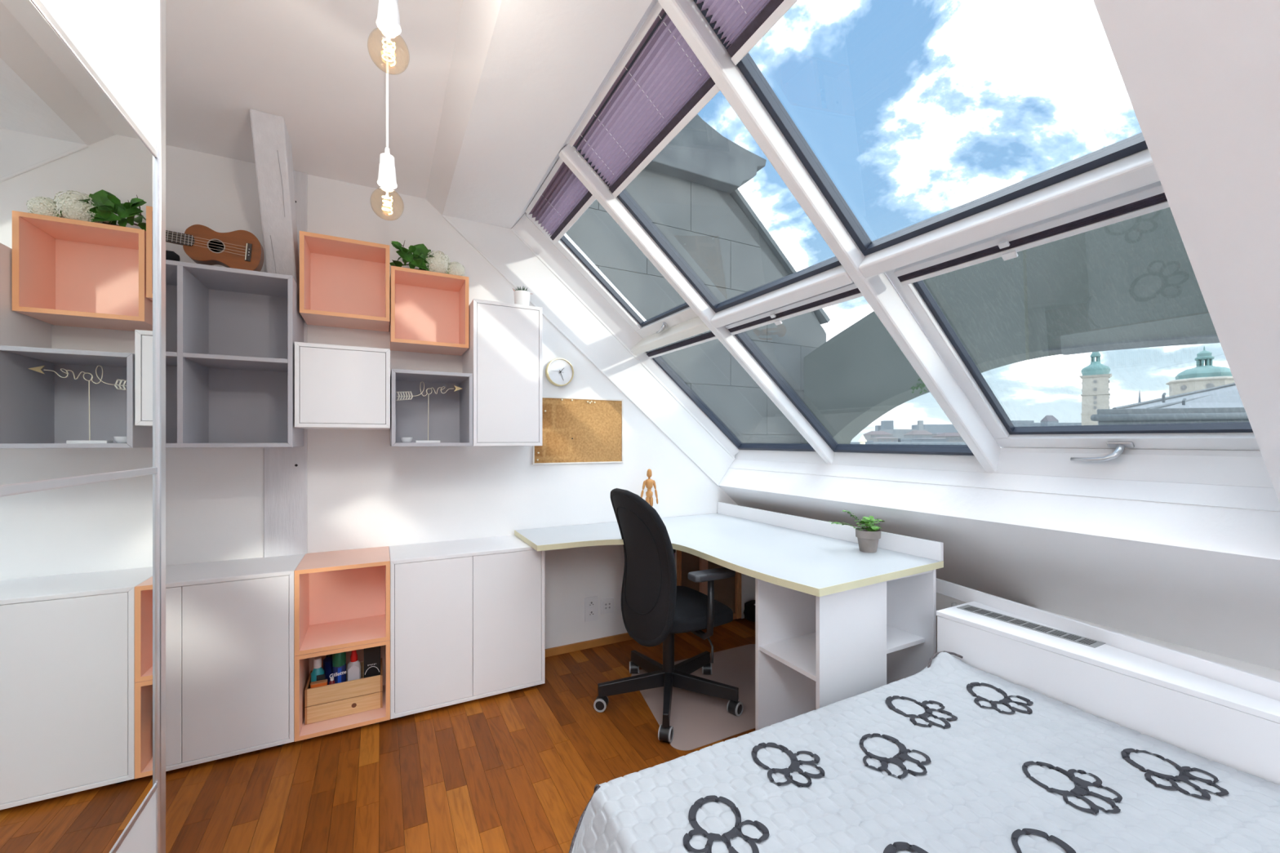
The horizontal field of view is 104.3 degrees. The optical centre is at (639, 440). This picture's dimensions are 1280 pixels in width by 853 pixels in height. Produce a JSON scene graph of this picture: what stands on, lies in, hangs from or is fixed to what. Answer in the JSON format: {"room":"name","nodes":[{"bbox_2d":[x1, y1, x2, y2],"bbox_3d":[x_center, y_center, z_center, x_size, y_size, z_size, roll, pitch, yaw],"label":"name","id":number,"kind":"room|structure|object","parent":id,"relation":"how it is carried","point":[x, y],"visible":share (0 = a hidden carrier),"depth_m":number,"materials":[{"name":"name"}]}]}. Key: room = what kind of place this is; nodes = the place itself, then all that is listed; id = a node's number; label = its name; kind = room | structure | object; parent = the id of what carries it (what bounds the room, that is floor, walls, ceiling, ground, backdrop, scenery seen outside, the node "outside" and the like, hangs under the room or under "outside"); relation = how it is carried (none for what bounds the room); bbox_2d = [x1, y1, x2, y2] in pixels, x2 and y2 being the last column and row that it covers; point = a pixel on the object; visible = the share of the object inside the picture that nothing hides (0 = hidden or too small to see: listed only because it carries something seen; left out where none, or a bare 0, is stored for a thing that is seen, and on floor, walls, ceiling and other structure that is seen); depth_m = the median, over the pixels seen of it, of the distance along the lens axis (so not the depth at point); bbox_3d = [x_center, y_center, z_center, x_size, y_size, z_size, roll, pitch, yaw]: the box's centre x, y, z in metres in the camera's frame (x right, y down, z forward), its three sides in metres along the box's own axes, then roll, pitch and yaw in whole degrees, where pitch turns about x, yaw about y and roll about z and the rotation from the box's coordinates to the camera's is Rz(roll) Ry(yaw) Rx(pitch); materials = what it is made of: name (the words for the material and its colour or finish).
{"room":"attic bedroom","nodes":[
{"label":"attic bedroom","id":0,"kind":"room"},
{"bbox_2d":[165,0,462,198],"bbox_3d":[-0.120,-1.354,-0.796,1.369,0.200,7.100,0,0,-28],"label":"ceiling","id":1,"kind":"structure","parent":0,"point":[308,64],"depth_m":1.72,"materials":[{"name":"paint"}]},
{"bbox_2d":[249,108,299,288],"bbox_3d":[-1.533,-0.954,2.102,0.108,0.600,0.455,0,0,-28],"label":"brace","id":2,"kind":"object","parent":1,"relation":"attached to","point":[272,144],"visible":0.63,"depth_m":2.04,"materials":[{"name":"grey paint"}]},
{"bbox_2d":[369,36,404,220],"bbox_3d":[-0.666,-0.918,1.310,0.080,0.671,0.080,0,0,-28],"label":"pendant bulb","id":3,"kind":"object","parent":1,"relation":"hanging from","point":[387,180],"visible":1,"depth_m":1.30,"materials":[{"name":"white ceramic"}]},
{"bbox_2d":[377,146,397,189],"bbox_3d":[-0.666,-0.722,1.310,0.047,0.098,0.047,0,0,-28],"label":"socket","id":4,"kind":"object","parent":3,"relation":"attached to","point":[387,172],"depth_m":1.30,"materials":[{"name":"white ceramic"}]},
{"bbox_2d":[367,0,409,75],"bbox_3d":[-0.531,-1.018,1.050,0.080,0.472,0.080,0,0,-28],"label":"pendant bulb","id":5,"kind":"object","parent":1,"relation":"hanging from","point":[388,21],"visible":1,"depth_m":1.04,"materials":[{"name":"white ceramic"}]},
{"bbox_2d":[376,0,400,35],"bbox_3d":[-0.531,-0.921,1.050,0.047,0.098,0.047,0,0,-28],"label":"socket","id":6,"kind":"object","parent":5,"relation":"attached to","point":[388,14],"depth_m":1.04,"materials":[{"name":"white ceramic"}]},
{"bbox_2d":[165,144,755,648],"bbox_3d":[-0.425,-0.044,3.017,4.363,2.690,0.140,0,0,-28],"label":"wall","id":7,"kind":"structure","parent":0,"point":[364,491],"depth_m":2.54,"materials":[{"name":"white paint"}]},
{"bbox_2d":[165,259,303,448],"bbox_3d":[-1.804,-0.322,2.018,0.694,0.699,0.348,0,0,-28],"label":"wall shelf","id":8,"kind":"object","parent":7,"relation":"attached to","point":[232,334],"visible":0.58,"depth_m":2.14,"materials":[{"name":"grey wood"}]},
{"bbox_2d":[165,250,180,261],"bbox_3d":[-1.878,-0.700,1.856,0.242,0.051,0.052,0,0,-28],"label":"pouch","id":9,"kind":"object","parent":8,"relation":"on","point":[171,255],"visible":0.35,"depth_m":1.89,"materials":[{"name":"black fabric"}]},
{"bbox_2d":[165,224,264,271],"bbox_3d":[-1.852,-0.768,1.923,0.630,0.175,0.071,0,0,-28],"label":"ukulele","id":10,"kind":"object","parent":8,"relation":"on","point":[237,249],"visible":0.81,"depth_m":1.99,"materials":[{"name":"brown wood"}]},
{"bbox_2d":[263,170,306,557],"bbox_3d":[-1.636,-0.002,2.296,0.164,2.505,0.014,0,0,-28],"label":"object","id":11,"kind":"structure","parent":7,"relation":"attached to","point":[285,468],"depth_m":2.30,"materials":[{"name":"white paint"}]},
{"bbox_2d":[294,342,390,429],"bbox_3d":[-1.336,-0.228,2.262,0.349,0.349,0.348,0,0,-28],"label":"upper cabinet","id":12,"kind":"object","parent":7,"relation":"attached to","point":[337,387],"visible":1,"depth_m":2.11,"materials":[{"name":"white wood"}]},
{"bbox_2d":[299,231,389,332],"bbox_3d":[-1.357,-0.720,2.307,0.344,0.349,0.249,0,0,-28],"label":"cube","id":13,"kind":"object","parent":7,"relation":"attached to","point":[344,282],"visible":1,"depth_m":2.34,"materials":[{"name":"pink wood"}]},
{"bbox_2d":[390,265,468,355],"bbox_3d":[-1.049,-0.627,2.469,0.342,0.349,0.249,0,0,-28],"label":"cube","id":14,"kind":"object","parent":7,"relation":"attached to","point":[429,310],"visible":0.98,"depth_m":2.52,"materials":[{"name":"pink wood"}]},
{"bbox_2d":[389,240,465,275],"bbox_3d":[-1.034,-0.889,2.431,0.341,0.177,0.235,0,0,-28],"label":"flower bouquet","id":15,"kind":"object","parent":14,"relation":"on","point":[423,258],"visible":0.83,"depth_m":2.40,"materials":[{"name":"green plant"}]},
{"bbox_2d":[390,368,472,446],"bbox_3d":[-1.024,-0.144,2.426,0.345,0.344,0.348,0,0,-28],"label":"cube","id":16,"kind":"object","parent":7,"relation":"attached to","point":[450,412],"visible":0.98,"depth_m":2.52,"materials":[{"name":"grey wood"}]},
{"bbox_2d":[400,437,412,442],"bbox_3d":[-1.096,-0.002,2.333,0.054,0.026,0.054,0,0,-28],"label":"bowl","id":17,"kind":"object","parent":16,"relation":"on","point":[402,439],"visible":0.86,"depth_m":2.31,"materials":[{"name":"white ceramic"}]},
{"bbox_2d":[395,381,462,442],"bbox_3d":[-1.006,-0.135,2.385,0.295,0.292,0.050,0,0,-28],"label":"ornament","id":18,"kind":"object","parent":16,"relation":"on","point":[455,387],"visible":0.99,"depth_m":2.37,"materials":[{"name":"white metal"}]},
{"bbox_2d":[462,298,542,446],"bbox_3d":[-0.721,-0.322,2.584,0.335,0.699,0.348,0,0,-28],"label":"upper cabinet","id":19,"kind":"object","parent":7,"relation":"attached to","point":[503,356],"visible":0.8,"depth_m":2.43,"materials":[{"name":"white wood"}]},
{"bbox_2d":[512,286,530,306],"bbox_3d":[-0.612,-0.736,2.574,0.083,0.128,0.086,0,0,28],"label":"potted succulent","id":20,"kind":"object","parent":19,"relation":"on","point":[521,296],"visible":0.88,"depth_m":2.54,"materials":[{"name":"white ceramic"}]},
{"bbox_2d":[545,357,573,386],"bbox_3d":[-0.467,-0.397,2.893,0.162,0.162,0.039,0,0,-28],"label":"wall clock","id":21,"kind":"object","parent":7,"relation":"attached to","point":[559,371],"visible":1,"depth_m":2.88,"materials":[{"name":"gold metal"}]},
{"bbox_2d":[532,395,623,464],"bbox_3d":[-0.357,-0.058,2.958,0.570,0.393,0.026,0,0,-28],"label":"cork board","id":22,"kind":"object","parent":7,"relation":"attached to","point":[575,430],"visible":0.93,"depth_m":2.96,"materials":[{"name":"beige"}]},
{"bbox_2d":[441,214,718,485],"bbox_3d":[-0.247,-0.436,3.026,1.790,1.504,0.009,0,0,-28],"label":"trim","id":23,"kind":"structure","parent":7,"relation":"attached to","point":[442,215],"depth_m":2.96,"materials":[{"name":"white paint"}]},
{"bbox_2d":[545,632,632,657],"bbox_3d":[0.158,1.228,3.235,1.800,0.045,0.014,0,0,-28],"label":"baseboard","id":24,"kind":"structure","parent":7,"relation":"attached to","point":[557,651],"depth_m":2.98,"materials":[{"name":"brown wood"}]},
{"bbox_2d":[444,215,733,484],"bbox_3d":[-0.185,-0.441,3.061,1.923,1.495,0.005,0,0,-28],"label":"window reveal","id":25,"kind":"structure","parent":7,"relation":"attached to","point":[499,244],"depth_m":3.01,"materials":[{"name":"white paint"}]},
{"bbox_2d":[584,595,597,622],"bbox_3d":[-0.292,1.018,2.997,0.083,0.145,0.018,0,0,-28],"label":"wall socket","id":26,"kind":"object","parent":7,"relation":"attached to","point":[591,602],"visible":1,"depth_m":2.99,"materials":[{"name":"white plastic"}]},
{"bbox_2d":[600,597,613,614],"bbox_3d":[-0.200,1.016,3.048,0.088,0.090,0.012,0,0,-28],"label":"wall socket","id":27,"kind":"object","parent":7,"relation":"attached to","point":[606,604],"visible":1,"depth_m":3.04,"materials":[{"name":"white plastic"}]},
{"bbox_2d":[511,228,735,459],"bbox_3d":[-0.025,-0.525,3.141,1.569,1.320,0.011,0,0,-28],"label":"trim","id":28,"kind":"structure","parent":7,"relation":"attached to","point":[513,230],"depth_m":3.07,"materials":[{"name":"white wood"}]},
{"bbox_2d":[165,618,755,852],"bbox_3d":[1.090,1.276,-0.163,3.900,0.050,6.900,0,0,-28],"label":"floor","id":29,"kind":"structure","parent":0,"point":[517,771],"depth_m":1.86,"materials":[{"name":"brown wood"}]},
{"bbox_2d":[0,0,165,852],"bbox_3d":[-0.904,0.041,0.208,0.671,2.420,1.367,0,0,-28],"label":"mirror","id":30,"kind":"object","parent":29,"relation":"on","point":[82,82],"visible":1,"depth_m":0.70,"materials":[{"name":"white"}]},
{"bbox_2d":[165,554,305,771],"bbox_3d":[-1.801,0.891,2.019,0.699,0.719,0.348,0,0,-28],"label":"base cabinet","id":31,"kind":"object","parent":29,"relation":"on","point":[230,624],"visible":0.52,"depth_m":1.94,"materials":[{"name":"white wood"}]},
{"bbox_2d":[294,640,390,742],"bbox_3d":[-1.336,1.066,2.262,0.349,0.369,0.349,0,0,-28],"label":"cube shelf","id":32,"kind":"object","parent":29,"relation":"on","point":[304,664],"visible":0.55,"depth_m":2.14,"materials":[{"name":"orange wood"}]},
{"bbox_2d":[294,546,390,656],"bbox_3d":[-1.336,0.706,2.262,0.349,0.348,0.349,0,0,-28],"label":"cube shelf","id":33,"kind":"object","parent":32,"relation":"on","point":[342,597],"visible":1,"depth_m":2.32,"materials":[{"name":"pink wood"}]},
{"bbox_2d":[304,657,382,724],"bbox_3d":[-1.345,1.139,2.274,0.294,0.147,0.203,0,0,-28],"label":"crate","id":34,"kind":"object","parent":32,"relation":"in","point":[327,702],"visible":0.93,"depth_m":2.18,"materials":[{"name":"brown wood"}]},
{"bbox_2d":[311,657,324,682],"bbox_3d":[-1.427,1.085,2.204,0.055,0.238,0.052,0,0,-28],"label":"spray bottle","id":35,"kind":"object","parent":34,"relation":"in","point":[317,673],"visible":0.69,"depth_m":2.19,"materials":[{"name":"teal plastic"}]},
{"bbox_2d":[310,679,327,688],"bbox_3d":[-1.396,1.127,2.162,0.061,0.154,0.023,0,0,-28],"label":"carton","id":36,"kind":"object","parent":34,"relation":"in","point":[322,682],"visible":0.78,"depth_m":2.15,"materials":[{"name":"orange cardboard"}]},
{"bbox_2d":[323,653,333,684],"bbox_3d":[-1.424,1.079,2.280,0.052,0.251,0.052,0,0,-28],"label":"bottle","id":37,"kind":"object","parent":34,"relation":"in","point":[327,661],"visible":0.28,"depth_m":2.26,"materials":[{"name":"blue plastic"}]},
{"bbox_2d":[328,677,334,684],"bbox_3d":[-1.354,1.124,2.185,0.024,0.161,0.023,0,0,-28],"label":"tube","id":38,"kind":"object","parent":34,"relation":"in","point":[331,679],"visible":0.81,"depth_m":2.18,"materials":[{"name":"red"}]},
{"bbox_2d":[329,652,346,684],"bbox_3d":[-1.359,1.077,2.240,0.065,0.254,0.056,0,0,-28],"label":"can","id":39,"kind":"object","parent":34,"relation":"in","point":[339,660],"visible":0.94,"depth_m":2.22,"materials":[{"name":"blue metal"}]},
{"bbox_2d":[332,663,346,684],"bbox_3d":[-1.357,1.105,2.241,0.055,0.198,0.055,0,0,-28],"label":"bottle","id":40,"kind":"object","parent":34,"relation":"in","point":[339,670],"depth_m":2.22,"materials":[{"name":"blue"}]},
{"bbox_2d":[346,649,360,681],"bbox_3d":[-1.303,1.078,2.263,0.056,0.253,0.043,0,0,-28],"label":"glue bottle","id":41,"kind":"object","parent":34,"relation":"in","point":[353,668],"visible":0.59,"depth_m":2.25,"materials":[{"name":"grey plastic"}]},
{"bbox_2d":[364,645,380,678],"bbox_3d":[-1.249,1.070,2.319,0.068,0.268,0.062,0,0,-28],"label":"box","id":42,"kind":"object","parent":34,"relation":"in","point":[371,655],"visible":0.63,"depth_m":2.29,"materials":[{"name":"black cardboard"}]},
{"bbox_2d":[389,535,545,719],"bbox_3d":[-0.871,0.891,2.506,0.699,0.719,0.348,0,0,-28],"label":"base cabinet","id":43,"kind":"object","parent":29,"relation":"on","point":[468,616],"visible":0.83,"depth_m":2.35,"materials":[{"name":"white wood"}]},
{"bbox_2d":[631,644,755,751],"bbox_3d":[0.433,1.249,2.526,1.000,0.002,0.715,0,0,-28],"label":"protector","id":44,"kind":"object","parent":29,"relation":"on","point":[698,720],"visible":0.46,"depth_m":2.35,"materials":[{"name":"beige"}]},
{"bbox_2d":[593,488,743,742],"bbox_3d":[0.124,0.737,2.415,0.710,1.027,0.665,0,0,-28],"label":"office chair","id":45,"kind":"object","parent":44,"relation":"on","point":[654,609],"visible":1,"depth_m":2.26,"materials":[{"name":"black fabric"}]},
{"bbox_2d":[673,550,744,619],"bbox_3d":[0.463,0.906,3.347,0.581,0.670,0.038,0,0,-28],"label":"canvas","id":46,"kind":"object","parent":29,"relation":"on","point":[730,592],"visible":0.23,"depth_m":3.38,"materials":[{"name":"brown wood"}]},
{"bbox_2d":[743,600,755,622],"bbox_3d":[0.817,1.192,3.486,0.200,0.119,0.197,0,0,-28],"label":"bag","id":47,"kind":"object","parent":29,"relation":"on","point":[749,606],"visible":0.32,"depth_m":3.43,"materials":[{"name":"fabric"}]},
{"bbox_2d":[755,577,884,730],"bbox_3d":[0.710,0.891,1.985,0.349,0.720,0.340,0,0,-28],"label":"open shelf unit","id":48,"kind":"object","parent":29,"relation":"on","point":[812,652],"visible":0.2,"depth_m":1.91,"materials":[{"name":"white wood"}]},
{"bbox_2d":[884,568,936,684],"bbox_3d":[1.011,0.891,2.145,0.332,0.720,0.336,0,0,-28],"label":"open shelf unit","id":49,"kind":"object","parent":29,"relation":"on","point":[910,601],"visible":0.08,"depth_m":2.13,"materials":[{"name":"white wood"}]},
{"bbox_2d":[514,502,943,596],"bbox_3d":[0.291,0.479,2.413,1.420,0.104,1.586,0,0,-28],"label":"desk","id":50,"kind":"object","parent":49,"relation":"on","point":[812,557],"visible":0.81,"depth_m":2.31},
{"bbox_2d":[640,469,657,506],"bbox_3d":[0.055,0.340,3.065,0.090,0.327,0.104,0,0,23],"label":"mannequin","id":51,"kind":"object","parent":50,"relation":"on","point":[649,483],"visible":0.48,"depth_m":3.06},
{"bbox_2d":[830,510,884,552],"bbox_3d":[0.992,0.412,2.248,0.252,0.185,0.112,0,0,-10],"label":"potted succulent","id":52,"kind":"object","parent":50,"relation":"on","point":[868,538],"visible":1,"depth_m":2.23,"materials":[{"name":"green plant"}]},
{"bbox_2d":[855,527,880,552],"bbox_3d":[1.037,0.455,2.259,0.106,0.098,0.106,0,0,-28],"label":"pot","id":53,"kind":"object","parent":52,"relation":"attached to","point":[868,538],"depth_m":2.22,"materials":[{"name":"grey ceramic"}]},
{"bbox_2d":[936,577,1279,785],"bbox_3d":[1.913,0.933,0.490,0.314,0.638,4.284,0,0,-23],"label":"radiator cover","id":54,"kind":"object","parent":29,"relation":"on","point":[1228,716],"visible":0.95,"depth_m":1.46,"materials":[{"name":"white metal"}]},
{"bbox_2d":[956,604,1105,648],"bbox_3d":[1.373,0.656,1.776,0.076,0.002,0.425,0,0,-28],"label":"vent grille","id":55,"kind":"object","parent":54,"relation":"attached to","point":[1077,637],"depth_m":1.72,"materials":[{"name":"grey"}]},
{"bbox_3d":[1.017,1.047,0.628,1.375,0.408,1.970,0,0,-28],"label":"bed","id":56,"kind":"object","parent":29,"relation":"on","visible":0},
{"bbox_2d":[568,651,1279,852],"bbox_3d":[0.892,0.900,0.648,1.604,0.256,1.951,0,0,-28],"label":"bedspread","id":57,"kind":"object","parent":56,"relation":"on","point":[952,755],"visible":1,"depth_m":1.17,"materials":[{"name":"grey fabric"}]},
{"bbox_2d":[683,795,769,852],"bbox_3d":[0.173,0.816,1.038,0.176,0.009,0.175,0,0,36],"label":"print","id":58,"kind":"object","parent":57,"relation":"attached to","point":[713,824],"depth_m":1.05,"materials":[{"name":"grey fabric"}]},
{"bbox_2d":[751,742,825,786],"bbox_3d":[0.372,0.819,1.257,0.172,0.012,0.175,0,0,8],"label":"print","id":59,"kind":"object","parent":57,"relation":"attached to","point":[776,764],"depth_m":1.25,"materials":[{"name":"grey fabric"}]},
{"bbox_2d":[859,733,931,778],"bbox_3d":[0.644,0.817,1.285,0.171,0.010,0.182,0,0,-28],"label":"print","id":60,"kind":"object","parent":57,"relation":"attached to","point":[882,755],"depth_m":1.28,"materials":[{"name":"grey fabric"}]},
{"bbox_2d":[883,841,928,852],"bbox_3d":[0.549,0.818,0.913,0.173,0.011,0.176,0,0,9],"label":"print","id":61,"kind":"object","parent":57,"relation":"attached to","point":[888,846],"depth_m":0.99,"materials":[{"name":"grey fabric"}]},
{"bbox_2d":[885,695,957,728],"bbox_3d":[0.853,0.819,1.506,0.179,0.008,0.191,0,0,-28],"label":"print","id":62,"kind":"object","parent":57,"relation":"attached to","point":[916,711],"depth_m":1.50,"materials":[{"name":"grey fabric"}]},
{"bbox_2d":[966,682,1033,714],"bbox_3d":[1.125,0.819,1.570,0.173,0.009,0.188,0,0,-28],"label":"print","id":63,"kind":"object","parent":57,"relation":"attached to","point":[991,698],"depth_m":1.57,"materials":[{"name":"grey fabric"}]},
{"bbox_2d":[1011,828,1075,852],"bbox_3d":[0.806,0.820,0.948,0.172,0.008,0.183,0,0,-28],"label":"print","id":64,"kind":"object","parent":57,"relation":"attached to","point":[1023,840],"depth_m":1.01,"materials":[{"name":"grey fabric"}]},
{"bbox_2d":[1022,760,1122,814],"bbox_3d":[1.025,0.818,1.179,0.173,0.007,0.184,0,0,-28],"label":"print","id":65,"kind":"object","parent":57,"relation":"attached to","point":[1081,791],"depth_m":1.17,"materials":[{"name":"grey fabric"}]},
{"bbox_2d":[1120,748,1228,799],"bbox_3d":[1.307,0.819,1.220,0.171,0.008,0.174,0,0,33],"label":"print","id":66,"kind":"object","parent":57,"relation":"attached to","point":[1180,780],"depth_m":1.21,"materials":[{"name":"grey fabric"}]},
{"bbox_2d":[425,0,1279,671],"bbox_3d":[1.772,-0.349,0.194,2.902,2.700,6.900,0,0,-28],"label":"wall","id":67,"kind":"structure","parent":0,"point":[1201,78],"depth_m":1.53,"materials":[{"name":"paint"}]},
{"bbox_2d":[511,0,1273,488],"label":"window","id":68,"kind":"structure","parent":67,"relation":"in","point":[1221,453],"depth_m":1.75,"materials":[{"name":"white plastic"}]},
{"bbox_2d":[524,157,595,244],"bbox_3d":[-0.385,-1.164,2.422,0.184,0.158,0.650,0,0,-28],"label":"blind","id":69,"kind":"object","parent":68,"relation":"attached to","point":[562,199],"visible":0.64,"depth_m":2.42,"materials":[{"name":"purple fabric"}]},
{"bbox_2d":[568,0,719,197],"bbox_3d":[-0.016,-1.135,1.743,0.227,0.194,0.764,0,0,-28],"label":"blind","id":70,"kind":"object","parent":68,"relation":"attached to","point":[667,85],"visible":0.84,"depth_m":1.67,"materials":[{"name":"purple fabric"}]},
{"bbox_2d":[646,331,717,359],"bbox_3d":[0.235,-0.536,2.804,0.042,0.041,0.758,0,0,-28],"label":"blind","id":71,"kind":"object","parent":68,"relation":"attached to","point":[708,336],"visible":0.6,"depth_m":2.78,"materials":[{"name":"white"}]},
{"bbox_2d":[696,0,797,65],"bbox_3d":[0.353,-1.140,1.024,0.214,0.184,0.728,0,0,-28],"label":"blind","id":72,"kind":"object","parent":68,"relation":"attached to","point":[744,23],"visible":1,"depth_m":1.30,"materials":[{"name":"purple fabric"}]},
{"bbox_2d":[724,281,862,335],"bbox_3d":[0.612,-0.531,2.072,0.062,0.071,0.764,0,0,-28],"label":"blind","id":73,"kind":"object","parent":68,"relation":"attached to","point":[850,291],"visible":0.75,"depth_m":2.01,"materials":[{"name":"white"}]},
{"bbox_2d":[893,181,1169,285],"bbox_3d":[1.020,-0.535,1.349,0.063,0.071,0.685,0,0,-28],"label":"blind","id":74,"kind":"object","parent":68,"relation":"attached to","point":[1151,197],"visible":0.73,"depth_m":1.29,"materials":[{"name":"white metal"}]},
{"bbox_2d":[728,466,1279,511],"bbox_3d":[1.194,0.191,2.396,0.006,0.006,2.461,0,0,-28],"label":"trim","id":75,"kind":"structure","parent":67,"relation":"attached to","point":[1028,491],"depth_m":1.78,"materials":[{"name":"white paint"}]},
{"bbox_2d":[936,592,1279,681],"bbox_3d":[2.468,0.996,0.558,0.550,0.610,6.900,0,0,-28],"label":"wall","id":76,"kind":"structure","parent":0,"point":[943,602],"depth_m":1.77,"materials":[{"name":"white paint"}]},
{"label":"outside","id":77,"kind":"structure","parent":0,"visible":0},
{"bbox_2d":[1165,346,1235,395],"bbox_3d":[159.014,-3.677,140.000,15.641,45.856,15.641,0,0,-28],"label":"domed church","id":78,"kind":"structure","parent":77,"point":[1200,377],"depth_m":137.59,"materials":[{"name":"stone"}]},
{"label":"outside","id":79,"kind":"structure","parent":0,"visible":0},
{"bbox_2d":[565,114,830,444],"bbox_3d":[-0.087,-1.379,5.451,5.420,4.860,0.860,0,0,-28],"label":"building","id":80,"kind":"structure","parent":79,"point":[689,191],"depth_m":5.58,"materials":[{"name":"grey"}]},
{"bbox_2d":[804,207,1219,444],"bbox_3d":[5.980,-0.344,-0.833,0.375,2.790,17.380,0,0,-28],"label":"arch","id":81,"kind":"object","parent":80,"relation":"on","point":[1131,283],"visible":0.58,"depth_m":4.03,"materials":[{"name":"stone"}]},
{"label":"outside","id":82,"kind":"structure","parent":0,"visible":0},
{"bbox_2d":[1090,382,1248,425],"bbox_3d":[39.836,1.703,31.138,38.767,17.381,6.767,0,0,-31],"label":"roof","id":83,"kind":"structure","parent":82,"point":[1222,403],"depth_m":24.00,"materials":[{"name":"grey metal"}]},
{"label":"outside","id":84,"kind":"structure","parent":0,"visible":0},
{"bbox_2d":[858,434,866,444],"bbox_3d":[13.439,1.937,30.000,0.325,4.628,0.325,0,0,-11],"label":"turret","id":85,"kind":"object","parent":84,"point":[862,440],"visible":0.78,"depth_m":29.91,"materials":[{"name":"beige"}]},
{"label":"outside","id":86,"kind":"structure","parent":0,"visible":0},
{"bbox_2d":[880,420,893,429],"bbox_3d":[150.329,9.629,302.234,7.021,43.244,6.549,0,0,-28],"label":"block","id":87,"kind":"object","parent":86,"point":[885,424],"visible":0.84,"depth_m":300.01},
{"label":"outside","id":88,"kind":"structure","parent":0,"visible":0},
{"bbox_2d":[875,425,880,431],"bbox_3d":[150.586,10.957,311.766,5.548,40.588,5.175,0,0,-28],"label":"block","id":89,"kind":"object","parent":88,"point":[877,428],"visible":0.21,"depth_m":309.99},
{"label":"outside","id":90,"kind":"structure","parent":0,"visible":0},
{"bbox_2d":[917,420,923,430],"bbox_3d":[141.566,10.628,250.876,2.753,41.246,2.568,0,0,-28],"label":"block","id":91,"kind":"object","parent":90,"point":[920,423],"visible":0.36,"depth_m":250.00,"materials":[{"name":"grey concrete"}]},
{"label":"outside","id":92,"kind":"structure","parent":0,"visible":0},
{"bbox_2d":[911,424,958,433],"bbox_3d":[174.502,11.102,287.000,30.946,40.298,25.201,0,0,-28],"label":"block","id":93,"kind":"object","parent":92,"point":[933,428],"visible":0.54,"depth_m":279.98,"materials":[{"name":"grey concrete"}]},
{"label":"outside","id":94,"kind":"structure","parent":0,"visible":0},
{"bbox_2d":[880,429,928,438],"bbox_3d":[141.391,12.707,267.000,22.892,37.089,20.986,0,0,-28],"label":"block","id":95,"kind":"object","parent":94,"point":[897,433],"visible":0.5,"depth_m":260.02,"materials":[{"name":"grey concrete"}]},
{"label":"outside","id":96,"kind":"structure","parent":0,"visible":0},
{"bbox_2d":[897,438,914,442],"bbox_3d":[81.818,15.338,152.497,7.847,31.826,7.320,0,0,-28],"label":"block","id":97,"kind":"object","parent":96,"point":[900,440],"visible":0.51,"depth_m":150.01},
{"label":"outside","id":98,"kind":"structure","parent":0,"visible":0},
{"bbox_2d":[849,442,966,444],"bbox_3d":[62.831,15.836,117.000,28.375,30.829,23.855,0,0,-28],"label":"block","id":99,"kind":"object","parent":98,"point":[895,443],"visible":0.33,"depth_m":109.99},
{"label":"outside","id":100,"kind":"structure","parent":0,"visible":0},
{"bbox_2d":[865,440,873,444],"bbox_3d":[46.057,15.653,100.745,2.340,31.196,2.183,0,0,-28],"label":"block","id":101,"kind":"object","parent":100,"point":[867,442],"visible":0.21,"depth_m":100.00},
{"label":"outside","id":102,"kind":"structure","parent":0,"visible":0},
{"bbox_2d":[1010,420,1034,426],"bbox_3d":[231.654,9.629,304.994,15.694,43.244,14.639,0,0,-28],"label":"block","id":103,"kind":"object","parent":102,"point":[1016,423],"visible":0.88,"depth_m":300.01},
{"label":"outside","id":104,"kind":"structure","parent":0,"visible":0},
{"bbox_2d":[1034,422,1081,426],"bbox_3d":[267.777,9.930,327.000,43.757,42.642,31.903,0,0,-28],"label":"block","id":105,"kind":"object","parent":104,"point":[1035,424],"visible":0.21,"depth_m":319.98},
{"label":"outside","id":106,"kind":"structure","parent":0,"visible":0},
{"bbox_2d":[862,431,893,440],"bbox_3d":[97.262,13.709,203.505,11.723,35.084,10.983,0,0,-28],"label":"house","id":107,"kind":"structure","parent":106,"point":[870,434],"depth_m":200.83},
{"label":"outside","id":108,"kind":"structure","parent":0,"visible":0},
{"bbox_2d":[903,430,933,438],"bbox_3d":[114.348,13.599,203.505,11.723,35.304,10.983,0,0,-28],"label":"house","id":109,"kind":"structure","parent":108,"point":[914,433],"depth_m":200.75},
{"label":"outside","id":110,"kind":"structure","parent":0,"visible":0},
{"bbox_2d":[933,432,964,442],"bbox_3d":[115.433,14.196,183.706,12.397,34.110,11.614,0,0,-28],"label":"house","id":111,"kind":"structure","parent":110,"point":[950,437],"depth_m":180.02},
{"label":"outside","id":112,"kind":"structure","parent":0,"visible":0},
{"bbox_2d":[869,436,897,442],"bbox_3d":[74.754,15.092,152.497,8.353,32.319,7.825,0,0,-28],"label":"house","id":113,"kind":"structure","parent":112,"point":[878,439],"depth_m":150.01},
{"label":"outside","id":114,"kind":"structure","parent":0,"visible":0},
{"bbox_2d":[911,438,946,442],"bbox_3d":[80.069,15.293,137.662,8.902,31.916,8.340,0,0,-28],"label":"house","id":115,"kind":"structure","parent":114,"point":[915,440],"depth_m":134.99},
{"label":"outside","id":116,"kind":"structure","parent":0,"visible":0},
{"bbox_2d":[1040,415,1058,426],"bbox_3d":[216.145,9.004,262.278,7.620,44.493,7.139,0,0,-28],"label":"house","id":117,"kind":"structure","parent":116,"point":[1048,420],"depth_m":260.65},
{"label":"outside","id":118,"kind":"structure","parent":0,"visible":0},
{"bbox_2d":[1079,351,1111,425],"bbox_3d":[119.179,-3.723,130.000,7.880,45.949,7.880,0,0,-28],"label":"tower","id":119,"kind":"structure","parent":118,"point":[1095,395],"depth_m":128.47,"materials":[{"name":"stone"}]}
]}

